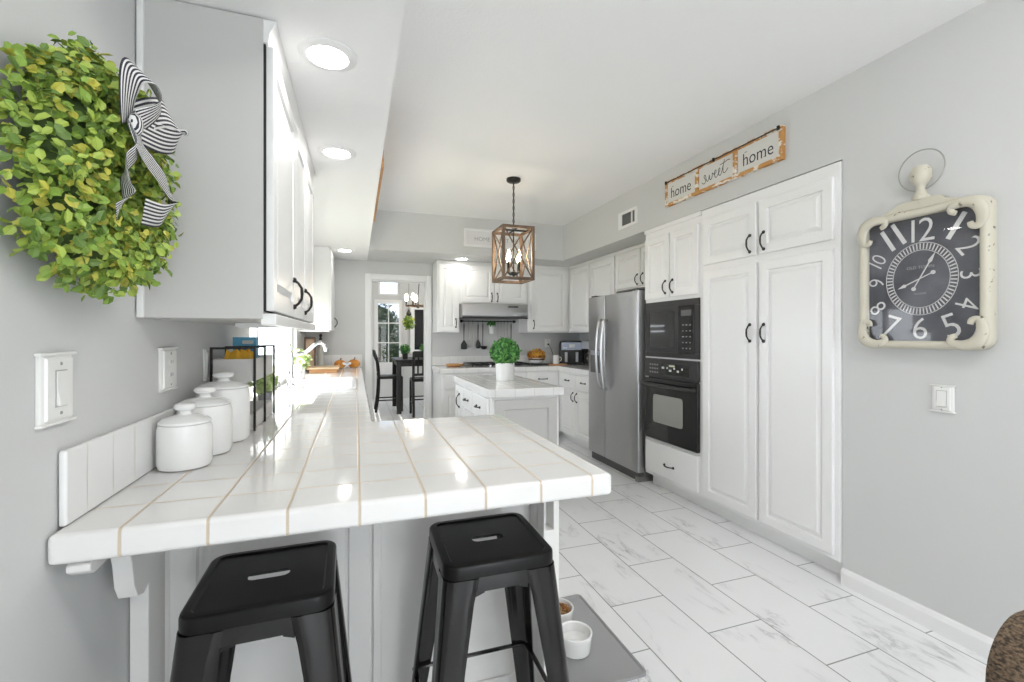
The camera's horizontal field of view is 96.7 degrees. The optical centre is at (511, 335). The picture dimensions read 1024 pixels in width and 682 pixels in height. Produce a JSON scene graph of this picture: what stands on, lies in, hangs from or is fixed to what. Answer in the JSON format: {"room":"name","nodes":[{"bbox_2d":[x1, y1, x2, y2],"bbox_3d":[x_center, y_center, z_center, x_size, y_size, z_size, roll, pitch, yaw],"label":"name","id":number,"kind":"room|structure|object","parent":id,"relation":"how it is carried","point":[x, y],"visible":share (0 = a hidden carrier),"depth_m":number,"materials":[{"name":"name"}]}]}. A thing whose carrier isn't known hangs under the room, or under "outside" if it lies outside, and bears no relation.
{"room":"kitchen","nodes":[
{"label":"kitchen","id":0,"kind":"room"},
{"bbox_2d":[0,0,305,681],"bbox_3d":[-1.657,-0.030,2.921,0.120,2.660,13.240,0,0,-19],"label":"wall","id":1,"kind":"structure","parent":0,"point":[56,625],"depth_m":0.91,"materials":[{"name":"grey paint"}]},
{"bbox_2d":[34,351,76,429],"bbox_3d":[-0.886,0.102,0.891,0.020,0.140,0.116,0,0,-19],"label":"light switch","id":2,"kind":"object","parent":1,"relation":"attached to","point":[53,370],"visible":1,"depth_m":0.87,"materials":[{"name":"white plastic"}]},
{"bbox_2d":[0,31,188,303],"bbox_3d":[-0.816,-0.319,0.946,0.216,0.508,0.519,0,0,-19],"label":"wreath","id":3,"kind":"object","parent":1,"relation":"attached to","point":[90,148],"visible":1,"depth_m":0.81,"materials":[{"name":"green plant"}]},
{"bbox_2d":[59,381,252,526],"bbox_3d":[-1.169,0.303,1.714,0.014,0.151,1.720,0,0,-19],"label":"backsplash","id":4,"kind":"structure","parent":1,"relation":"attached to","point":[94,470],"depth_m":1.04,"materials":[{"name":"white tile"}]},
{"bbox_2d":[158,347,177,392],"bbox_3d":[-1.070,0.102,1.420,0.016,0.135,0.132,0,0,-19],"label":"power outlet","id":5,"kind":"object","parent":1,"relation":"attached to","point":[167,356],"visible":1,"depth_m":1.39,"materials":[{"name":"white plastic"}]},
{"bbox_2d":[169,358,173,366],"bbox_3d":[-1.064,0.083,1.422,0.003,0.028,0.034,0,0,-19],"label":"socket","id":6,"kind":"object","parent":5,"relation":"attached to","point":[171,360],"depth_m":1.42,"materials":[{"name":"grey plastic"}]},
{"bbox_2d":[169,371,173,379],"bbox_3d":[-1.064,0.122,1.422,0.003,0.028,0.034,0,0,-19],"label":"socket","id":7,"kind":"object","parent":5,"relation":"attached to","point":[171,373],"depth_m":1.42,"materials":[{"name":"grey plastic"}]},
{"bbox_2d":[203,348,209,380],"bbox_3d":[-1.199,0.111,1.804,0.020,0.122,0.102,0,0,-19],"label":"light switch","id":8,"kind":"object","parent":1,"relation":"attached to","point":[206,352],"visible":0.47,"depth_m":1.77,"materials":[{"name":"white plastic"}]},
{"bbox_2d":[136,0,314,329],"bbox_3d":[-1.059,-0.479,1.931,0.363,0.895,1.384,0,0,-19],"label":"upper cabinet","id":9,"kind":"object","parent":1,"relation":"attached to","point":[244,253],"visible":0.97,"depth_m":1.30,"materials":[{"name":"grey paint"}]},
{"bbox_2d":[235,323,279,327],"bbox_3d":[-0.969,-0.040,1.748,0.160,0.018,0.035,0,0,-19],"label":"light","id":10,"kind":"object","parent":9,"relation":"attached to","point":[239,325],"visible":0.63,"depth_m":1.72,"materials":[{"name":"white paint"}]},
{"bbox_2d":[249,328,291,396],"bbox_3d":[-1.841,0.018,3.523,0.102,0.675,2.140,0,0,-19],"label":"window","id":11,"kind":"structure","parent":1,"relation":"in","point":[253,332],"depth_m":4.16,"materials":[{"name":"white paint"}]},
{"bbox_2d":[298,246,337,331],"bbox_3d":[-2.139,-0.486,5.063,0.351,0.882,0.787,0,0,-19],"label":"upper cabinet","id":12,"kind":"object","parent":1,"relation":"attached to","point":[324,263],"visible":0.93,"depth_m":4.71,"materials":[{"name":"white paint"}]},
{"bbox_2d":[258,391,272,400],"bbox_3d":[-1.344,0.342,2.478,0.072,0.074,0.072,0,0,-19],"label":"pot","id":13,"kind":"object","parent":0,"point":[268,393],"depth_m":2.45,"materials":[{"name":"grey"}]},
{"bbox_2d":[175,0,405,259],"bbox_3d":[-1.206,-1.145,2.853,0.690,0.430,5.580,0,0,-19],"label":"soffit","id":14,"kind":"structure","parent":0,"point":[350,109],"depth_m":1.75,"materials":[{"name":"white paint"}]},
{"bbox_2d":[297,37,356,71],"bbox_3d":[-0.609,-0.925,1.506,0.184,0.010,0.184,0,0,-19],"label":"recessed light","id":15,"kind":"object","parent":14,"relation":"attached to","point":[327,54],"visible":1,"depth_m":1.49,"materials":[{"name":"white paint"}]},
{"bbox_2d":[317,144,355,159],"bbox_3d":[-0.885,-0.925,2.299,0.184,0.010,0.184,0,0,-19],"label":"recessed light","id":16,"kind":"object","parent":14,"relation":"attached to","point":[339,152],"visible":1,"depth_m":2.28,"materials":[{"name":"white paint"}]},
{"bbox_2d":[336,248,353,251],"bbox_3d":[-1.806,-0.925,4.920,0.184,0.010,0.184,0,0,-19],"label":"recessed light","id":17,"kind":"object","parent":14,"relation":"attached to","point":[339,249],"visible":1,"depth_m":4.91,"materials":[{"name":"white glass"}]},
{"bbox_2d":[373,150,383,221],"bbox_3d":[-0.963,-1.121,3.243,0.022,0.306,1.320,0,0,-19],"label":"framed sign","id":18,"kind":"object","parent":14,"relation":"attached to","point":[382,163],"visible":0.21,"depth_m":2.93,"materials":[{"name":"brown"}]},
{"bbox_2d":[372,282,423,398],"bbox_3d":[-2.020,-0.030,9.731,3.610,2.660,0.120,0,0,-19],"label":"wall","id":19,"kind":"structure","parent":0,"point":[404,288],"depth_m":9.59,"materials":[{"name":"grey paint"}]},
{"bbox_2d":[374,299,402,398],"bbox_3d":[-2.586,0.270,9.531,0.570,2.060,0.050,0,0,-19],"label":"door","id":20,"kind":"structure","parent":19,"relation":"in","point":[388,314],"depth_m":9.51,"materials":[{"name":"white paint"}]},
{"bbox_2d":[378,282,398,294],"bbox_3d":[-2.581,-1.015,9.533,0.420,0.330,0.050,0,0,-19],"label":"window","id":21,"kind":"structure","parent":19,"relation":"in","point":[384,288],"depth_m":9.53,"materials":[{"name":"white glass"}]},
{"bbox_2d":[410,307,423,353],"bbox_3d":[-1.739,-0.140,9.742,0.870,1.020,0.039,0,0,-19],"label":"wall screen","id":22,"kind":"object","parent":19,"relation":"attached to","point":[417,333],"visible":0.32,"depth_m":9.65,"materials":[{"name":"white paint"}]},
{"bbox_2d":[306,259,579,417],"bbox_3d":[-0.749,-0.030,6.023,3.610,2.660,0.120,0,0,-19],"label":"wall","id":23,"kind":"structure","parent":0,"point":[348,337],"depth_m":5.70,"materials":[{"name":"grey paint"}]},
{"bbox_2d":[316,355,361,366],"bbox_3d":[-2.126,0.303,5.476,0.610,0.151,0.015,0,0,-19],"label":"backsplash","id":24,"kind":"structure","parent":23,"relation":"attached to","point":[328,359],"depth_m":5.48,"materials":[{"name":"white tile"}]},
{"bbox_2d":[365,273,430,418],"bbox_3d":[-1.441,0.265,5.776,0.810,2.070,0.138,0,0,-19],"label":"trim","id":25,"kind":"structure","parent":23,"relation":"attached to","point":[369,278],"depth_m":5.74,"materials":[{"name":"white paint"}]},
{"bbox_2d":[433,260,459,332],"bbox_3d":[-0.829,-0.486,5.726,0.277,0.882,0.383,0,0,-19],"label":"upper cabinet","id":26,"kind":"object","parent":23,"relation":"attached to","point":[445,272],"visible":1,"depth_m":5.59,"materials":[{"name":"white paint"}]},
{"bbox_2d":[460,320,515,322],"bbox_3d":[-0.313,-0.187,6.076,0.770,0.055,0.057,0,0,-19],"label":"utensil rail","id":27,"kind":"object","parent":23,"relation":"attached to","point":[461,321],"visible":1,"depth_m":6.05,"materials":[{"name":"black metal"}]},
{"bbox_2d":[461,324,466,348],"bbox_3d":[-0.627,0.004,5.944,0.084,0.339,0.016,0,0,-19],"label":"utensil","id":28,"kind":"object","parent":27,"relation":"hanging from","point":[463,344],"visible":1,"depth_m":5.94,"materials":[{"name":"black plastic"}]},
{"bbox_2d":[487,320,495,333],"bbox_3d":[-0.270,-0.117,6.027,0.118,0.182,0.116,0,0,36],"label":"potted plant","id":29,"kind":"object","parent":27,"relation":"hanging from","point":[491,324],"visible":1,"depth_m":6.00,"materials":[{"name":"white ceramic"}]},
{"bbox_2d":[432,355,552,364],"bbox_3d":[-0.036,0.322,6.192,2.108,0.114,0.015,0,0,-19],"label":"backsplash","id":30,"kind":"structure","parent":23,"relation":"attached to","point":[440,360],"depth_m":6.00,"materials":[{"name":"white tile"}]},
{"bbox_2d":[459,261,527,303],"bbox_3d":[-0.271,-0.666,5.918,0.898,0.522,0.383,0,0,-19],"label":"upper cabinet","id":31,"kind":"object","parent":23,"relation":"attached to","point":[476,285],"visible":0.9,"depth_m":5.74,"materials":[{"name":"white paint"}]},
{"bbox_2d":[459,303,527,319],"bbox_3d":[-0.276,-0.309,5.856,0.845,0.182,0.493,0,0,-19],"label":"range hood","id":32,"kind":"object","parent":31,"relation":"attached to","point":[466,310],"visible":0.83,"depth_m":5.63,"materials":[{"name":"silver metal"}]},
{"bbox_2d":[519,265,569,332],"bbox_3d":[0.441,-0.486,6.161,0.602,0.882,0.383,0,0,-19],"label":"upper cabinet","id":33,"kind":"object","parent":23,"relation":"attached to","point":[548,294],"visible":0.95,"depth_m":6.02,"materials":[{"name":"white paint"}]},
{"bbox_2d":[545,339,552,353],"bbox_3d":[0.546,0.207,6.369,0.179,0.337,0.067,0,0,15],"label":"power outlet","id":34,"kind":"object","parent":23,"relation":"attached to","point":[547,341],"visible":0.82,"depth_m":6.37,"materials":[{"name":"white plastic"}]},
{"bbox_2d":[367,210,563,265],"bbox_3d":[-0.575,-1.145,5.607,2.290,0.430,0.780,0,0,-19],"label":"soffit","id":35,"kind":"structure","parent":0,"point":[396,236],"depth_m":5.17,"materials":[{"name":"grey paint"}]},
{"bbox_2d":[464,228,535,250],"bbox_3d":[-0.131,-1.127,5.331,0.880,0.205,0.027,0,0,-19],"label":"framed sign","id":36,"kind":"object","parent":35,"relation":"attached to","point":[482,238],"visible":0.67,"depth_m":5.27,"materials":[{"name":"white paint"}]},
{"bbox_2d":[580,333,588,354],"bbox_3d":[1.058,-0.030,6.505,0.120,2.660,8.220,0,0,-19],"label":"wall","id":37,"kind":"structure","parent":0,"point":[583,336],"depth_m":6.39,"materials":[{"name":"grey paint"}]},
{"bbox_2d":[569,252,623,332],"bbox_3d":[1.029,-0.486,5.775,0.364,0.882,1.495,0,0,-19],"label":"upper cabinet","id":38,"kind":"object","parent":37,"relation":"attached to","point":[597,276],"visible":0.38,"depth_m":5.65,"materials":[{"name":"white paint"}]},
{"bbox_2d":[615,243,644,291],"bbox_3d":[1.429,-0.709,4.608,0.364,0.437,0.968,0,0,-19],"label":"upper cabinet","id":39,"kind":"object","parent":37,"relation":"attached to","point":[630,262],"visible":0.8,"depth_m":4.73,"materials":[{"name":"white paint"}]},
{"bbox_2d":[372,397,987,681],"bbox_3d":[0.107,1.350,3.525,3.850,0.100,13.240,0,0,-19],"label":"floor","id":40,"kind":"structure","parent":0,"point":[694,594],"depth_m":2.19,"materials":[{"name":"tile"}]},
{"bbox_2d":[170,540,351,681],"bbox_3d":[-0.597,0.940,1.117,0.448,0.720,0.448,0,0,-20],"label":"bar stool","id":41,"kind":"object","parent":40,"relation":"on","point":[226,609],"visible":1,"depth_m":1.01,"materials":[{"name":"black paint"}]},
{"bbox_2d":[66,501,558,681],"bbox_3d":[-0.473,0.871,1.536,1.215,0.858,0.977,0,0,-19],"label":"base cabinet","id":42,"kind":"object","parent":40,"relation":"on","point":[381,567],"visible":0.36,"depth_m":1.46,"materials":[{"name":"white paint"}]},
{"bbox_2d":[48,355,610,564],"bbox_3d":[-1.077,0.334,3.319,1.229,0.212,4.777,0,0,-19],"label":"countertop","id":43,"kind":"structure","parent":42,"relation":"on","point":[318,462],"depth_m":1.18,"materials":[{"name":"white tile"}]},
{"bbox_2d":[155,402,212,471],"bbox_3d":[-0.951,0.286,1.323,0.136,0.188,0.136,0,0,-19],"label":"canister","id":44,"kind":"object","parent":43,"relation":"on","point":[183,440],"visible":1,"depth_m":1.27,"materials":[{"name":"white ceramic"}]},
{"bbox_2d":[176,386,232,455],"bbox_3d":[-0.997,0.271,1.478,0.153,0.218,0.153,0,0,-19],"label":"canister","id":45,"kind":"object","parent":43,"relation":"on","point":[219,409],"visible":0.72,"depth_m":1.45,"materials":[{"name":"white ceramic"}]},
{"bbox_2d":[196,371,249,442],"bbox_3d":[-1.049,0.254,1.654,0.168,0.252,0.168,0,0,-19],"label":"canister","id":46,"kind":"object","parent":43,"relation":"on","point":[238,392],"visible":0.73,"depth_m":1.62,"materials":[{"name":"white ceramic"}]},
{"bbox_2d":[210,345,274,430],"bbox_3d":[-1.173,0.212,2.008,0.158,0.335,0.458,0,0,-19],"label":"tiered tray","id":47,"kind":"object","parent":43,"relation":"on","point":[244,370],"visible":0.66,"depth_m":1.82,"materials":[{"name":"black metal"}]},
{"bbox_2d":[224,349,252,358],"bbox_3d":[-1.148,0.116,1.921,0.065,0.124,0.137,0,0,17],"label":"snack bag","id":48,"kind":"object","parent":47,"relation":"in","point":[236,354],"visible":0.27,"depth_m":1.91,"materials":[{"name":"yellow plastic"}]},
{"bbox_2d":[233,337,258,357],"bbox_3d":[-1.214,0.088,2.075,0.094,0.166,0.056,0,0,-19],"label":"snack box","id":49,"kind":"object","parent":47,"relation":"in","point":[237,341],"visible":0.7,"depth_m":2.05,"materials":[{"name":"blue cardboard"}]},
{"bbox_2d":[249,373,279,400],"bbox_3d":[-1.347,0.280,2.475,0.143,0.197,0.148,0,0,40],"label":"potted herb","id":50,"kind":"object","parent":43,"relation":"on","point":[269,378],"visible":0.57,"depth_m":2.44,"materials":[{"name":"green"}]},
{"bbox_2d":[294,358,302,383],"bbox_3d":[-1.707,0.278,3.622,0.074,0.203,0.074,0,0,-19],"label":"soap bottle","id":51,"kind":"object","parent":43,"relation":"on","point":[298,369],"visible":0.91,"depth_m":3.59,"materials":[{"name":"white plastic"}]},
{"bbox_2d":[287,348,312,377],"bbox_3d":[-1.904,0.244,4.081,0.210,0.269,0.198,0,0,-19],"label":"potted herb","id":52,"kind":"object","parent":43,"relation":"on","point":[305,358],"visible":0.47,"depth_m":4.05,"materials":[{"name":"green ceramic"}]},
{"bbox_2d":[285,341,328,388],"bbox_3d":[-1.520,0.209,3.374,0.289,0.340,0.210,0,0,-19],"label":"kitchen faucet","id":53,"kind":"object","parent":43,"relation":"on","point":[289,373],"visible":1,"depth_m":3.40,"materials":[{"name":"silver metal"}]},
{"bbox_2d":[304,337,315,370],"bbox_3d":[-2.216,0.197,4.992,0.115,0.364,0.018,0,0,-19],"label":"picture frame","id":54,"kind":"object","parent":43,"relation":"on","point":[308,341],"visible":0.56,"depth_m":5.00,"materials":[{"name":"brown wood"}]},
{"bbox_2d":[306,339,313,368],"bbox_3d":[-2.218,0.198,4.996,0.081,0.325,0.007,0,0,-19],"label":"picture","id":55,"kind":"object","parent":54,"relation":"attached to","point":[309,342],"depth_m":5.00},
{"bbox_2d":[317,334,323,365],"bbox_3d":[-2.200,0.177,5.229,0.066,0.404,0.066,0,0,-19],"label":"oil bottle","id":56,"kind":"object","parent":43,"relation":"on","point":[320,355],"visible":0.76,"depth_m":5.21,"materials":[{"name":"clear glass"}]},
{"bbox_2d":[307,364,339,372],"bbox_3d":[-1.997,0.345,4.839,0.310,0.069,0.350,0,0,-19],"label":"wooden riser","id":57,"kind":"object","parent":43,"relation":"on","point":[331,368],"visible":0.94,"depth_m":4.70,"materials":[{"name":"brown wood"}]},
{"bbox_2d":[293,377,355,391],"bbox_3d":[-1.449,0.470,3.594,0.410,0.209,0.950,0,0,-19],"label":"sink","id":58,"kind":"object","parent":43,"relation":"in","point":[326,383],"visible":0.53,"depth_m":3.96,"materials":[{"name":"white ceramic"}]},
{"bbox_2d":[334,358,345,367],"bbox_3d":[-2.014,0.316,5.335,0.123,0.122,0.123,0,0,4],"label":"pumpkin","id":59,"kind":"object","parent":43,"relation":"on","point":[340,361],"visible":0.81,"depth_m":5.30,"materials":[{"name":"brown"}]},
{"bbox_2d":[348,357,359,367],"bbox_3d":[-1.876,0.314,5.404,0.126,0.126,0.126,0,0,4],"label":"pumpkin","id":60,"kind":"object","parent":43,"relation":"on","point":[355,363],"visible":0.89,"depth_m":5.36,"materials":[{"name":"brown"}]},
{"bbox_2d":[372,350,402,412],"bbox_3d":[-2.184,0.771,7.973,0.500,1.063,0.422,0,0,-19],"label":"dining chair","id":61,"kind":"object","parent":40,"relation":"on","point":[387,376],"visible":0.89,"depth_m":7.79,"materials":[{"name":"black wood"}]},
{"bbox_2d":[391,357,422,413],"bbox_3d":[-1.616,0.848,8.167,1.000,0.905,1.020,0,0,-19],"label":"dining table","id":62,"kind":"object","parent":40,"relation":"on","point":[397,362],"visible":0.45,"depth_m":7.60,"materials":[{"name":"black wood"}]},
{"bbox_2d":[399,344,410,358],"bbox_3d":[-1.841,0.265,7.829,0.203,0.258,0.195,0,0,-19],"label":"topiary","id":63,"kind":"object","parent":62,"relation":"on","point":[405,349],"visible":1,"depth_m":7.79,"materials":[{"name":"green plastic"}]},
{"bbox_2d":[409,351,423,417],"bbox_3d":[-1.449,0.771,7.495,0.422,1.063,0.500,0,0,-19],"label":"dining chair","id":64,"kind":"object","parent":40,"relation":"on","point":[413,379],"visible":0.43,"depth_m":7.28,"materials":[{"name":"black wood"}]},
{"bbox_2d":[433,371,480,417],"bbox_3d":[-0.689,0.871,5.626,0.475,0.858,0.663,0,0,-19],"label":"base cabinet","id":65,"kind":"object","parent":40,"relation":"on","point":[443,384],"visible":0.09,"depth_m":5.32,"materials":[{"name":"white paint"}]},
{"bbox_2d":[412,512,568,681],"bbox_3d":[-0.070,0.940,1.322,0.448,0.720,0.448,0,0,-18],"label":"bar stool","id":66,"kind":"object","parent":40,"relation":"on","point":[459,569],"visible":1,"depth_m":1.22,"materials":[{"name":"black paint"}]},
{"bbox_2d":[481,372,526,377],"bbox_3d":[-0.185,0.871,5.799,0.588,0.858,0.663,0,0,-19],"label":"base cabinet","id":67,"kind":"object","parent":40,"relation":"on","point":[522,374],"visible":0.02,"depth_m":5.59,"materials":[{"name":"white paint"}]},
{"bbox_2d":[455,383,558,445],"bbox_3d":[-0.111,0.871,3.869,0.581,0.858,1.189,0,0,-19],"label":"base cabinet","id":68,"kind":"object","parent":40,"relation":"on","point":[539,415],"visible":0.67,"depth_m":3.37,"materials":[{"name":"white paint"}]},
{"bbox_2d":[453,374,563,397],"bbox_3d":[-0.087,0.410,3.882,0.583,0.060,1.240,0,0,-19],"label":"countertop","id":69,"kind":"structure","parent":68,"relation":"on","point":[488,386],"depth_m":3.42,"materials":[{"name":"white tile"}]},
{"bbox_2d":[489,337,521,380],"bbox_3d":[-0.058,0.191,3.912,0.285,0.376,0.270,0,0,-19],"label":"topiary","id":70,"kind":"object","parent":69,"relation":"on","point":[504,353],"visible":1,"depth_m":3.84,"materials":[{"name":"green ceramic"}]},
{"bbox_2d":[496,363,513,380],"bbox_3d":[-0.060,0.304,3.912,0.164,0.150,0.164,0,0,-19],"label":"pot","id":71,"kind":"object","parent":70,"relation":"on","point":[504,371],"depth_m":3.84,"materials":[{"name":"white ceramic"}]},
{"bbox_2d":[527,371,558,385],"bbox_3d":[0.301,0.871,5.966,0.436,0.858,0.663,0,0,-19],"label":"base cabinet","id":72,"kind":"object","parent":40,"relation":"on","point":[551,377],"visible":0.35,"depth_m":5.70,"materials":[{"name":"white paint"}]},
{"bbox_2d":[559,371,590,450],"bbox_3d":[0.898,0.871,5.725,0.644,0.858,1.505,0,0,-19],"label":"base cabinet","id":73,"kind":"object","parent":40,"relation":"on","point":[574,404],"visible":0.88,"depth_m":5.33,"materials":[{"name":"white paint"}]},
{"bbox_2d":[432,355,588,375],"bbox_3d":[0.207,0.352,5.483,2.108,0.175,1.515,0,0,-19],"label":"countertop","id":74,"kind":"structure","parent":73,"relation":"on","point":[439,362],"depth_m":5.67,"materials":[{"name":"white tile"}]},
{"bbox_2d":[445,363,462,366],"bbox_3d":[-0.712,0.362,5.623,0.224,0.034,0.224,0,0,-19],"label":"wooden dish","id":75,"kind":"object","parent":74,"relation":"on","point":[450,364],"visible":0.98,"depth_m":5.54,"materials":[{"name":"brown wood"}]},
{"bbox_2d":[463,361,529,367],"bbox_3d":[-0.203,0.359,5.803,0.780,0.040,0.510,0,0,-19],"label":"cooktop","id":76,"kind":"object","parent":74,"relation":"in","point":[518,363],"visible":0.61,"depth_m":5.66,"materials":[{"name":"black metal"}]},
{"bbox_2d":[525,363,548,365],"bbox_3d":[0.305,0.373,5.993,0.275,0.012,0.260,0,0,-19],"label":"tray","id":77,"kind":"object","parent":74,"relation":"on","point":[531,364],"visible":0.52,"depth_m":5.88,"materials":[{"name":"black plastic"}]},
{"bbox_2d":[527,348,545,363],"bbox_3d":[0.325,0.263,6.004,0.273,0.208,0.264,0,0,-19],"label":"fruit bowl","id":78,"kind":"object","parent":77,"relation":"on","point":[534,356],"visible":1,"depth_m":5.92,"materials":[{"name":"orange food"}]},
{"bbox_2d":[559,341,583,363],"bbox_3d":[0.809,0.222,6.201,0.327,0.314,0.350,0,0,6],"label":"air fryer","id":79,"kind":"object","parent":74,"relation":"on","point":[571,352],"visible":0.91,"depth_m":6.06,"materials":[{"name":"black plastic"}]},
{"bbox_2d":[561,351,570,362],"bbox_3d":[0.723,0.280,6.070,0.134,0.160,0.008,0,0,6],"label":"basket","id":80,"kind":"object","parent":79,"relation":"on","point":[565,355],"depth_m":6.06,"materials":[{"name":"silver metal"}]},
{"bbox_2d":[572,351,581,362],"bbox_3d":[0.864,0.280,6.055,0.134,0.160,0.008,0,0,6],"label":"basket","id":81,"kind":"object","parent":79,"relation":"on","point":[576,355],"depth_m":6.05,"materials":[{"name":"silver metal"}]},
{"bbox_2d":[581,341,588,365],"bbox_3d":[1.044,0.220,5.897,0.200,0.320,0.240,0,0,-19],"label":"coffee maker","id":82,"kind":"object","parent":74,"relation":"on","point":[584,344],"visible":0.27,"depth_m":5.86,"materials":[{"name":"black plastic"}]},
{"bbox_3d":[0.594,0.372,5.944,0.220,0.016,0.140,0,0,-19],"label":"cutting board","id":83,"kind":"object","parent":74,"relation":"on","visible":0},
{"bbox_2d":[553,355,561,363],"bbox_3d":[0.583,0.308,5.947,0.088,0.110,0.112,0,0,40],"label":"mug","id":84,"kind":"object","parent":83,"relation":"on","point":[555,357],"visible":1,"depth_m":5.90,"materials":[{"name":"white ceramic"}]},
{"bbox_2d":[560,594,645,681],"bbox_3d":[0.247,1.294,1.945,0.385,0.011,0.565,0,0,-19],"label":"mat","id":85,"kind":"object","parent":40,"relation":"on","point":[608,659],"visible":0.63,"depth_m":1.83,"materials":[{"name":"grey plastic"}]},
{"bbox_2d":[559,598,573,622],"bbox_3d":[0.207,1.254,2.048,0.140,0.080,0.140,0,0,-19],"label":"pet bowl","id":86,"kind":"object","parent":85,"relation":"on","point":[565,617],"visible":0.27,"depth_m":2.02,"materials":[{"name":"white ceramic"}]},
{"bbox_2d":[559,602,570,614],"bbox_3d":[0.206,1.233,2.049,0.123,0.038,0.121,0,0,-19],"label":"kibble","id":87,"kind":"object","parent":86,"relation":"in","point":[564,609],"visible":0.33,"depth_m":2.05,"materials":[{"name":"brown food"}]},
{"bbox_2d":[562,620,591,658],"bbox_3d":[0.261,1.254,1.876,0.140,0.080,0.140,0,0,-19],"label":"pet bowl","id":88,"kind":"object","parent":85,"relation":"on","point":[577,634],"visible":0.78,"depth_m":1.89,"materials":[{"name":"white ceramic"}]},
{"bbox_2d":[589,289,652,481],"bbox_3d":[1.244,0.438,4.552,0.749,1.725,0.905,0,0,-19],"label":"refrigerator","id":89,"kind":"object","parent":40,"relation":"on","point":[617,322],"visible":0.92,"depth_m":4.31,"materials":[{"name":"silver metal"}]},
{"bbox_2d":[644,211,709,509],"bbox_3d":[1.553,0.189,3.775,0.670,2.222,0.695,0,0,-19],"label":"tall cabinet","id":90,"kind":"object","parent":40,"relation":"on","point":[673,250],"visible":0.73,"depth_m":3.62,"materials":[{"name":"white paint"}]},
{"bbox_2d":[641,357,699,452],"bbox_3d":[1.485,0.528,3.747,0.588,0.680,0.655,0,0,-19],"label":"wall oven","id":91,"kind":"object","parent":90,"relation":"in","point":[672,387],"visible":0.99,"depth_m":3.61,"materials":[{"name":"black metal"}]},
{"bbox_2d":[646,298,699,359],"bbox_3d":[1.468,-0.055,3.741,0.424,0.460,0.655,0,0,-19],"label":"microwave oven","id":92,"kind":"object","parent":90,"relation":"in","point":[672,327],"visible":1,"depth_m":3.62,"materials":[{"name":"black plastic"}]},
{"bbox_2d":[702,161,841,574],"bbox_3d":[1.830,0.189,2.966,0.670,2.222,1.016,0,0,-19],"label":"pantry cabinet","id":93,"kind":"object","parent":40,"relation":"on","point":[772,255],"visible":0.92,"depth_m":2.75,"materials":[{"name":"white paint"}]},
{"bbox_2d":[985,610,1023,681],"bbox_3d":[1.286,0.927,0.735,0.600,0.746,0.536,0,0,-19],"label":"woven chair","id":94,"kind":"object","parent":40,"relation":"on","point":[1005,662],"visible":1,"depth_m":0.87,"materials":[{"name":"brown wicker"}]},
{"bbox_2d":[377,0,986,225],"bbox_3d":[0.107,-1.410,3.525,3.850,0.100,13.240,0,0,-19],"label":"ceiling","id":95,"kind":"structure","parent":0,"point":[586,103],"depth_m":2.42,"materials":[{"name":"white paint"}]},
{"bbox_2d":[402,310,415,329],"bbox_3d":[-1.869,-0.734,8.245,0.252,1.252,0.275,0,0,-19],"label":"hanging plant","id":96,"kind":"object","parent":95,"relation":"hanging from","point":[408,321],"visible":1,"depth_m":8.19,"materials":[{"name":"green plant"}]},
{"bbox_2d":[405,283,423,307],"bbox_3d":[-1.637,-0.920,7.906,0.443,0.880,0.444,0,0,-19],"label":"chandelier","id":97,"kind":"object","parent":95,"relation":"hanging from","point":[413,297],"visible":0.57,"depth_m":7.87,"materials":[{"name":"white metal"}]},
{"bbox_2d":[492,176,534,283],"bbox_3d":[0.006,-0.916,3.950,0.286,0.888,0.316,0,0,-19],"label":"pendant lantern","id":98,"kind":"object","parent":95,"relation":"hanging from","point":[513,180],"visible":1,"depth_m":3.89,"materials":[{"name":"black metal"}]},
{"bbox_2d":[550,78,841,266],"bbox_3d":[1.358,-1.145,4.472,0.630,0.430,4.180,0,0,-19],"label":"soffit","id":99,"kind":"structure","parent":0,"point":[813,123],"depth_m":3.18,"materials":[{"name":"grey paint"}]},
{"bbox_2d":[618,205,637,230],"bbox_3d":[1.087,-1.105,4.276,0.010,0.160,0.315,0,0,-19],"label":"air vent","id":100,"kind":"object","parent":99,"relation":"attached to","point":[629,217],"visible":1,"depth_m":4.26,"materials":[{"name":"white paint"}]},
{"bbox_2d":[665,125,784,207],"bbox_3d":[1.433,-1.154,3.212,0.044,0.204,1.080,0,0,-19],"label":"wall sign","id":101,"kind":"object","parent":99,"relation":"attached to","point":[767,149],"visible":1,"depth_m":3.09,"materials":[{"name":"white wood"}]},
{"bbox_2d":[842,0,1023,638],"bbox_3d":[2.907,-0.030,0.140,0.750,2.660,5.020,0,0,-19],"label":"wall","id":102,"kind":"structure","parent":0,"point":[933,502],"depth_m":1.99,"materials":[{"name":"grey paint"}]},
{"bbox_2d":[841,568,993,658],"bbox_3d":[2.525,1.258,0.072,0.016,0.084,4.898,0,0,-19],"label":"baseboard","id":103,"kind":"structure","parent":102,"relation":"attached to","point":[975,641],"depth_m":2.05,"materials":[{"name":"white paint"}]},
{"bbox_2d":[857,148,997,349],"bbox_3d":[1.827,-0.388,2.035,0.088,0.894,0.498,0,0,-19],"label":"wall clock","id":104,"kind":"object","parent":102,"relation":"attached to","point":[928,266],"visible":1,"depth_m":2.00,"materials":[{"name":"beige paint"}]},
{"bbox_2d":[929,384,955,413],"bbox_3d":[1.869,0.272,1.978,0.020,0.120,0.092,0,0,-19],"label":"light switch","id":105,"kind":"object","parent":102,"relation":"attached to","point":[943,396],"visible":1,"depth_m":1.97,"materials":[{"name":"white plastic"}]},
{"label":"outside","id":106,"kind":"structure","parent":0,"visible":0},
{"bbox_2d":[275,366,282,372],"bbox_3d":[-4.524,1.420,16.278,26.000,0.040,13.870,0,0,-19],"label":"ground","id":107,"kind":"structure","parent":106,"point":[277,368],"depth_m":19.60,"materials":[{"name":"white"}]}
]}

